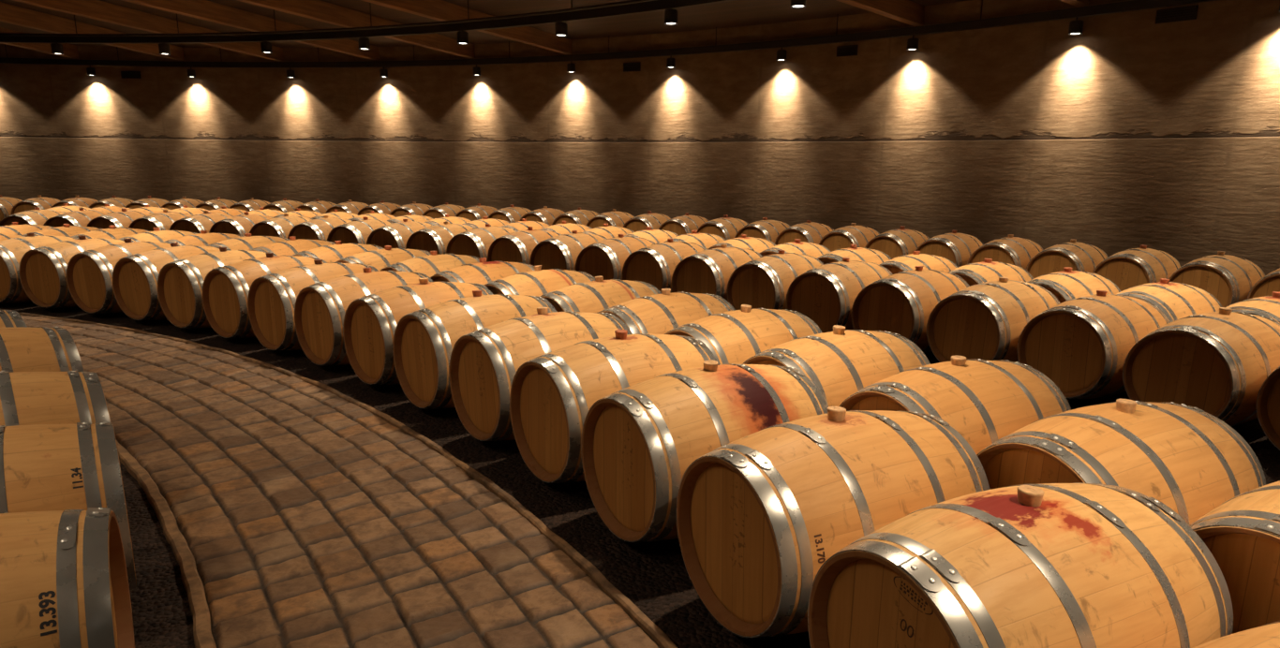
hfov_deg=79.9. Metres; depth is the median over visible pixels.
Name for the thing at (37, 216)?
wine barrel
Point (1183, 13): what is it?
air vent
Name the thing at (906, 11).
ceiling beam
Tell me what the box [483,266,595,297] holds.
wine barrel
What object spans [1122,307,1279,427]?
wine barrel
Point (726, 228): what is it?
wine barrel
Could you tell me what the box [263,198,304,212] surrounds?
wine barrel
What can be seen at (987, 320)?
wine barrel
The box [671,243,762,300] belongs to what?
wine barrel
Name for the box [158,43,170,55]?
spotlight
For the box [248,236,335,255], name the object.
wine barrel
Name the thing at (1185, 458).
wine barrel
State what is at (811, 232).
wine barrel
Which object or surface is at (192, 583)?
curb
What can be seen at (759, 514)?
wine barrel
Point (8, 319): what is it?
wine barrel
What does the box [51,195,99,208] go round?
wine barrel
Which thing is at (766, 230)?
wine barrel
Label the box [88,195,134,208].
wine barrel
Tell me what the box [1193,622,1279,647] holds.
wine barrel
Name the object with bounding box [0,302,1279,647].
floor
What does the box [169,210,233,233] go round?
wine barrel
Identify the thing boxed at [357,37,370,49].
spotlight
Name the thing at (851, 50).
air vent
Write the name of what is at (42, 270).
wine barrel
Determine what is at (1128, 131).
wall
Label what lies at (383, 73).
spotlight
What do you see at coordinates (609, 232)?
wine barrel
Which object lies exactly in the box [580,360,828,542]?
wine barrel
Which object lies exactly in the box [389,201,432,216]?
wine barrel
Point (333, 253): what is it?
wine barrel
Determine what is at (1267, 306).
wine barrel
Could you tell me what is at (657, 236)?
wine barrel
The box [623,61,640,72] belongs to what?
air vent
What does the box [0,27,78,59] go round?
ceiling beam
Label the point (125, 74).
air vent
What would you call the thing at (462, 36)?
spotlight
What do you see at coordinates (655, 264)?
wine barrel
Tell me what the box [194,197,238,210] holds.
wine barrel
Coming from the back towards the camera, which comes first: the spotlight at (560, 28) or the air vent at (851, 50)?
the air vent at (851, 50)
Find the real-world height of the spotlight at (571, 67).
0.205 m
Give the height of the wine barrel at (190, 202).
0.737 m
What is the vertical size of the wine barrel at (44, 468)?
0.759 m
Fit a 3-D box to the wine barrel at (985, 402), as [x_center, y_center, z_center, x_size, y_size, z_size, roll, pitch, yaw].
[1.410,0.506,3.450,0.950,0.746,0.713,-6,13,-30]
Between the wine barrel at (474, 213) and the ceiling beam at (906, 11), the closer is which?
the ceiling beam at (906, 11)
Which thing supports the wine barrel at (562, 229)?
on the floor
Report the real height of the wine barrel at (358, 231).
0.739 m
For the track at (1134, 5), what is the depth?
13.28 m
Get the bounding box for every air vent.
[120,71,141,78]
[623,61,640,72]
[836,44,858,57]
[1154,4,1198,24]
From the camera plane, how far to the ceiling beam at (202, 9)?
12.14 m
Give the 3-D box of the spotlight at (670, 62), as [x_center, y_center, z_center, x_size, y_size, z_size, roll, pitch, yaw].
[0.556,-4.722,13.720,0.160,0.205,0.160,8,14,29]
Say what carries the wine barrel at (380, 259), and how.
on the floor
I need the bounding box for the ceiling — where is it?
[0,0,968,47]
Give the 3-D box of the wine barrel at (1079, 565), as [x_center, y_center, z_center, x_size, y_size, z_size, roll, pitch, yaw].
[1.022,0.794,2.077,0.950,0.741,0.705,-5,13,-26]
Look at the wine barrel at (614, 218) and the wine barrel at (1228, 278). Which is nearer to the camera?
the wine barrel at (1228, 278)
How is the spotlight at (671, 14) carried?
attached to the track at (632, 7)
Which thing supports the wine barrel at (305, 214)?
on the floor
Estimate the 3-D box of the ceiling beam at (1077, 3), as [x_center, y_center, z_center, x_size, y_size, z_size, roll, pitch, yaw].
[0.181,-3.239,4.934,14.790,0.266,0.140,-10,16,-41]
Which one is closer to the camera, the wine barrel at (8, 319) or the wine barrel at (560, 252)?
the wine barrel at (8, 319)
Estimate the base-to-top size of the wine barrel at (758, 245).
0.746 m
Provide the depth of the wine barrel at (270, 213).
12.58 m
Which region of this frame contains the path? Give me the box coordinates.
[20,314,660,647]
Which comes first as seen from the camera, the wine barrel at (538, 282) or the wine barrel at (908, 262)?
the wine barrel at (538, 282)
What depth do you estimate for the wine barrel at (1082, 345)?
5.00 m
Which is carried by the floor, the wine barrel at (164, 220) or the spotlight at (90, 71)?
the wine barrel at (164, 220)
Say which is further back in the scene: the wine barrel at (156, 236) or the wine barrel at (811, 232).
the wine barrel at (811, 232)
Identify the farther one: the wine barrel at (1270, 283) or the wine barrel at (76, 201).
the wine barrel at (76, 201)
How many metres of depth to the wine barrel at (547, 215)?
13.57 m
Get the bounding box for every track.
[0,0,735,44]
[0,0,1216,67]
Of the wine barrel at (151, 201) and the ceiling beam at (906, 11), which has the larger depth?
the wine barrel at (151, 201)
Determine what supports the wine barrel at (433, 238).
on the floor
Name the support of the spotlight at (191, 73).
attached to the track at (1134, 5)
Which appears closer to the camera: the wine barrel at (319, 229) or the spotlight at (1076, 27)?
the spotlight at (1076, 27)
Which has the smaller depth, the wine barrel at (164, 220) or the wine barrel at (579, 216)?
the wine barrel at (164, 220)
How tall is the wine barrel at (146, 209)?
0.738 m
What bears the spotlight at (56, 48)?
attached to the track at (632, 7)
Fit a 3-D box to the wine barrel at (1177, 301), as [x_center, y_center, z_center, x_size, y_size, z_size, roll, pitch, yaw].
[3.993,0.013,5.893,0.950,0.737,0.702,-7,15,-33]
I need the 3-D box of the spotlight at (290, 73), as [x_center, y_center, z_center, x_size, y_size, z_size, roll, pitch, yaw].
[-7.457,-5.369,16.295,0.160,0.205,0.160,2,12,6]
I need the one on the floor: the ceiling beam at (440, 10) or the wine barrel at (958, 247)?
the wine barrel at (958, 247)
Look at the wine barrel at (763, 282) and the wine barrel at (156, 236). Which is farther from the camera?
the wine barrel at (156, 236)
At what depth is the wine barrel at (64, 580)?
1.81 m
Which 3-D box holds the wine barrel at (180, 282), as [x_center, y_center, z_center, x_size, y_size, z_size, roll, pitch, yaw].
[-3.872,-0.353,7.154,0.700,0.739,0.950,7,14,29]
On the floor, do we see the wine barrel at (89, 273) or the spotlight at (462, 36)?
the wine barrel at (89, 273)
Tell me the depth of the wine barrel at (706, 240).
9.24 m
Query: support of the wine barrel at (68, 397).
on the floor
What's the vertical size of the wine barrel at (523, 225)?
0.736 m
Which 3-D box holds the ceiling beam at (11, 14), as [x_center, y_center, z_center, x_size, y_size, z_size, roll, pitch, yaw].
[-9.876,-4.286,9.264,0.141,0.266,14.790,1,12,0]
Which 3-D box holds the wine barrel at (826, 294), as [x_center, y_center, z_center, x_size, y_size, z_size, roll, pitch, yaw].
[1.856,-0.239,6.951,0.950,0.745,0.711,-10,15,-40]
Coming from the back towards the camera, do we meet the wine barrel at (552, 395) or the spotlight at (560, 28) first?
the spotlight at (560, 28)
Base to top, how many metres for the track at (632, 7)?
0.508 m
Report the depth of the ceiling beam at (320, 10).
11.94 m
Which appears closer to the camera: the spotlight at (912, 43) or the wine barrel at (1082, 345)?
the wine barrel at (1082, 345)
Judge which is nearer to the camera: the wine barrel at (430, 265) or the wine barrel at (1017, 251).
the wine barrel at (430, 265)
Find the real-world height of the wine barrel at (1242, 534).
0.733 m
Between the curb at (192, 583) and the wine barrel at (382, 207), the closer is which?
the curb at (192, 583)
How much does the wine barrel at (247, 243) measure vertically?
0.753 m
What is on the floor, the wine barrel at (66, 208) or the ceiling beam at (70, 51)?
the wine barrel at (66, 208)
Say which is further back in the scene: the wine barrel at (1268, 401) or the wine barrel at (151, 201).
the wine barrel at (151, 201)
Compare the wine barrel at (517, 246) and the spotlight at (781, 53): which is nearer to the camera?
the wine barrel at (517, 246)
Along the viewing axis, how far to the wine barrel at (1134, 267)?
8.05 m
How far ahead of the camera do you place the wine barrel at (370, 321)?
5.17 m
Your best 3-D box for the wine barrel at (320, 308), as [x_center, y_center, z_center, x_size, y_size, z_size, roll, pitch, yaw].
[-2.092,-0.073,5.953,0.700,0.736,0.950,11,16,39]
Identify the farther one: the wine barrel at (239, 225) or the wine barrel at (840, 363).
the wine barrel at (239, 225)
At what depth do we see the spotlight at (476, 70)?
15.35 m
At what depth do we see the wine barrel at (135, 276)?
7.11 m
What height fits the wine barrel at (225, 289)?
0.745 m
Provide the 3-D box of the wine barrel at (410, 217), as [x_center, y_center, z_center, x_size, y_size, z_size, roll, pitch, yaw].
[-3.581,-1.370,11.923,0.700,0.736,0.950,6,13,21]
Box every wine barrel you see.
[0,194,22,222]
[0,208,64,226]
[0,222,54,235]
[0,232,79,303]
[0,233,28,241]
[0,309,27,327]
[0,327,84,372]
[0,371,110,426]
[0,421,136,591]
[0,507,134,647]
[11,194,60,214]
[18,235,132,308]
[23,223,103,237]
[43,208,109,227]
[46,203,90,212]
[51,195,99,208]
[66,238,180,313]
[71,225,149,239]
[86,208,151,229]
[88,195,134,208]
[89,204,132,213]
[112,242,229,320]
[118,227,198,242]
[125,195,169,208]
[128,209,193,231]
[129,204,170,213]
[157,246,277,328]
[160,196,204,209]
[163,230,244,246]
[167,205,208,215]
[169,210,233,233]
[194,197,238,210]
[202,253,327,338]
[203,206,247,216]
[206,233,289,251]
[208,211,273,237]
[229,197,270,211]
[238,207,284,217]
[247,259,378,350]
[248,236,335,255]
[249,213,312,238]
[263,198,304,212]
[273,208,322,218]
[287,215,353,240]
[292,240,384,263]
[294,199,336,213]
[294,267,433,365]
[312,209,358,219]
[325,199,368,214]
[327,216,392,244]
[335,245,430,271]
[342,277,493,385]
[350,210,397,221]
[357,200,401,215]
[366,219,433,249]
[379,251,479,277]
[386,212,434,223]
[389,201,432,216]
[392,290,556,408]
[405,221,475,254]
[422,202,466,218]
[423,214,472,225]
[430,257,534,284]
[446,223,517,261]
[449,307,632,441]
[454,203,498,221]
[461,216,510,228]
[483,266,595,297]
[487,205,532,223]
[487,226,561,264]
[502,218,550,231]
[509,329,719,483]
[519,206,565,225]
[529,230,606,270]
[539,276,661,312]
[541,221,591,235]
[551,208,599,225]
[575,234,654,280]
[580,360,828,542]
[582,223,634,238]
[586,208,635,228]
[598,288,735,334]
[621,238,706,293]
[622,210,671,231]
[623,226,678,243]
[658,213,709,235]
[663,230,726,249]
[664,304,821,364]
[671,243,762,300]
[676,406,990,638]
[697,215,748,239]
[707,234,775,253]
[726,250,823,310]
[734,217,789,243]
[742,325,930,406]
[759,238,831,258]
[774,220,833,245]
[785,257,892,332]
[807,482,1233,647]
[817,244,892,265]
[818,223,879,251]
[839,356,1071,454]
[851,266,969,353]
[864,225,929,258]
[878,251,958,274]
[915,230,983,267]
[926,277,1060,362]
[948,258,1034,286]
[967,234,1043,269]
[976,399,1266,525]
[1017,290,1169,399]
[1026,239,1108,278]
[1026,267,1121,302]
[1092,245,1181,291]
[1115,278,1222,322]
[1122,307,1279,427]
[1168,251,1265,307]
[1189,480,1279,634]
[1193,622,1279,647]
[1218,291,1279,324]
[1246,267,1279,299]
[1256,366,1279,450]
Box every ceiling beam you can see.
[0,1,184,60]
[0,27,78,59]
[12,0,283,60]
[121,0,379,60]
[237,0,474,58]
[361,0,571,54]
[836,0,924,26]
[1059,0,1088,6]
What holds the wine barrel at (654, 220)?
on the floor
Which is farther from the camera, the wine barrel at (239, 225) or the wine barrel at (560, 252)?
the wine barrel at (239, 225)
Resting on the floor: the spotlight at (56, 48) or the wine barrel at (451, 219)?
the wine barrel at (451, 219)
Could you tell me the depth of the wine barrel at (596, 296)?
5.39 m
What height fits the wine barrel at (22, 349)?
0.752 m
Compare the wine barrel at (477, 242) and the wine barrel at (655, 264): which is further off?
the wine barrel at (477, 242)
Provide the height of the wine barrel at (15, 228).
0.734 m
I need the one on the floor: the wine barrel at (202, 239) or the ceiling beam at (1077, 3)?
the wine barrel at (202, 239)
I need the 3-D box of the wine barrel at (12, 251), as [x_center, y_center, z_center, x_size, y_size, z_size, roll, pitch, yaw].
[-6.507,-0.613,8.229,0.716,0.751,0.950,3,12,16]
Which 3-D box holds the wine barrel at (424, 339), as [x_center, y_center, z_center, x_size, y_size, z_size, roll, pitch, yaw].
[-1.031,0.147,4.978,0.950,0.738,0.700,-11,16,-42]
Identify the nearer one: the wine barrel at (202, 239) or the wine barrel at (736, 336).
the wine barrel at (736, 336)
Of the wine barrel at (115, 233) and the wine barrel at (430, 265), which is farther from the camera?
the wine barrel at (115, 233)
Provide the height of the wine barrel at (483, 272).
0.738 m
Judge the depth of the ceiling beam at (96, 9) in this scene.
12.27 m
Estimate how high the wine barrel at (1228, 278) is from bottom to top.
0.757 m
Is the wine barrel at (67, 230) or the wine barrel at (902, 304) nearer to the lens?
the wine barrel at (902, 304)
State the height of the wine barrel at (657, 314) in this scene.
0.737 m
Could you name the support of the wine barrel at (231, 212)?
on the floor
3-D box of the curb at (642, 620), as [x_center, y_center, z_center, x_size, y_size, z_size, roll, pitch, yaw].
[-3.254,0.452,5.153,11.441,0.058,1.574,10,15,37]
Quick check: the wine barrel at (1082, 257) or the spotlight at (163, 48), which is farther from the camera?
the spotlight at (163, 48)
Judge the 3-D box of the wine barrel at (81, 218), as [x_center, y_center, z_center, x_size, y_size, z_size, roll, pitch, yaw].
[-8.775,-1.460,12.056,0.700,0.736,0.950,1,12,4]
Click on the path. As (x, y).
(306, 518)
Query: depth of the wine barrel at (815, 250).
8.32 m
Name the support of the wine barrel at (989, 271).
on the floor
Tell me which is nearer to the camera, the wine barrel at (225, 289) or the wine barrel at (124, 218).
the wine barrel at (225, 289)
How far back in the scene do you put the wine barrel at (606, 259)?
8.51 m
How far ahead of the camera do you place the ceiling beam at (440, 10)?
11.85 m
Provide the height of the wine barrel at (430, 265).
0.737 m
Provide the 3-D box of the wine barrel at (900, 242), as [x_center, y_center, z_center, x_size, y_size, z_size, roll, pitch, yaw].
[3.545,-0.968,10.438,0.700,0.738,0.950,12,17,43]
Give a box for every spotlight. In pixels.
[50,43,63,54]
[86,65,95,75]
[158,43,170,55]
[186,67,195,77]
[260,41,272,53]
[286,67,295,77]
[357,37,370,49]
[379,66,387,77]
[456,30,468,44]
[472,64,480,75]
[554,21,567,36]
[566,60,575,73]
[664,8,677,25]
[666,55,675,68]
[776,46,786,60]
[790,0,806,8]
[907,35,919,50]
[1068,16,1084,35]
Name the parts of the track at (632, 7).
hanger rod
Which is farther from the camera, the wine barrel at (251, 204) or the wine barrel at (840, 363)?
the wine barrel at (251, 204)
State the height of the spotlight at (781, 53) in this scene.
0.205 m
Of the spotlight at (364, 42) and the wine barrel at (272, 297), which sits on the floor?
the wine barrel at (272, 297)
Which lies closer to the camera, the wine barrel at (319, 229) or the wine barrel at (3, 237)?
the wine barrel at (3, 237)
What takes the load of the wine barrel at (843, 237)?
on the floor
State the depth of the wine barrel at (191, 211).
12.81 m
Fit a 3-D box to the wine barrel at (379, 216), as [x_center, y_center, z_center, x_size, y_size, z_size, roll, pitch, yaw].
[-4.243,-1.430,12.168,0.700,0.735,0.950,5,13,19]
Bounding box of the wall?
[0,0,1279,275]
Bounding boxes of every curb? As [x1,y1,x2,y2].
[18,312,677,647]
[116,440,216,647]
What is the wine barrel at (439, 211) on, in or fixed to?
on the floor
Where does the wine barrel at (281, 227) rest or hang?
on the floor
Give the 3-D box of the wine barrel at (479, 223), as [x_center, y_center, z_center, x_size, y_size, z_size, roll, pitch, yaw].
[-2.292,-1.231,11.350,0.700,0.734,0.950,7,14,26]
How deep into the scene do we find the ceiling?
12.40 m
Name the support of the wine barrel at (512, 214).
on the floor
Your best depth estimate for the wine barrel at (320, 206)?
15.04 m
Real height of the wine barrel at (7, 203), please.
0.737 m
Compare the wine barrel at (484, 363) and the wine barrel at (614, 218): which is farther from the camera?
the wine barrel at (614, 218)
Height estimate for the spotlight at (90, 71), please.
0.205 m
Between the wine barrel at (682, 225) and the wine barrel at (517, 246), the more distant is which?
the wine barrel at (682, 225)
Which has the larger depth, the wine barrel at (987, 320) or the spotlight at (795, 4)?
the spotlight at (795, 4)
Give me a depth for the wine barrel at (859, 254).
7.82 m
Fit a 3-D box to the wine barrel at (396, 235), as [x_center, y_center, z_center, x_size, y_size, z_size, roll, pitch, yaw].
[-3.264,-1.102,10.684,0.700,0.739,0.950,6,13,24]
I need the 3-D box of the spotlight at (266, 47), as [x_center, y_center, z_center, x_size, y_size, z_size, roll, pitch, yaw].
[-5.866,-4.354,11.991,0.160,0.170,0.160,4,12,13]
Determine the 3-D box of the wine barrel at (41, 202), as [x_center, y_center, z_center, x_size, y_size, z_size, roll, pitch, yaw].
[-12.175,-2.250,15.546,0.700,0.739,0.950,-1,12,-7]
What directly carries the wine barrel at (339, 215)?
on the floor
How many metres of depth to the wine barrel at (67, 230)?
9.17 m
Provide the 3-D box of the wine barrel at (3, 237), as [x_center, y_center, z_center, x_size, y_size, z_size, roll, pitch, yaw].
[-7.212,-0.659,8.402,0.700,0.737,0.950,3,12,12]
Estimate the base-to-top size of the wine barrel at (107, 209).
0.739 m
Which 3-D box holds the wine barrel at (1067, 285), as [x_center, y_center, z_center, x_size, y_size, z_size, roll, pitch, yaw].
[3.590,-0.113,6.458,0.950,0.735,0.700,-8,15,-35]
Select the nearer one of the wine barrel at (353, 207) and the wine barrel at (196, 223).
the wine barrel at (196, 223)

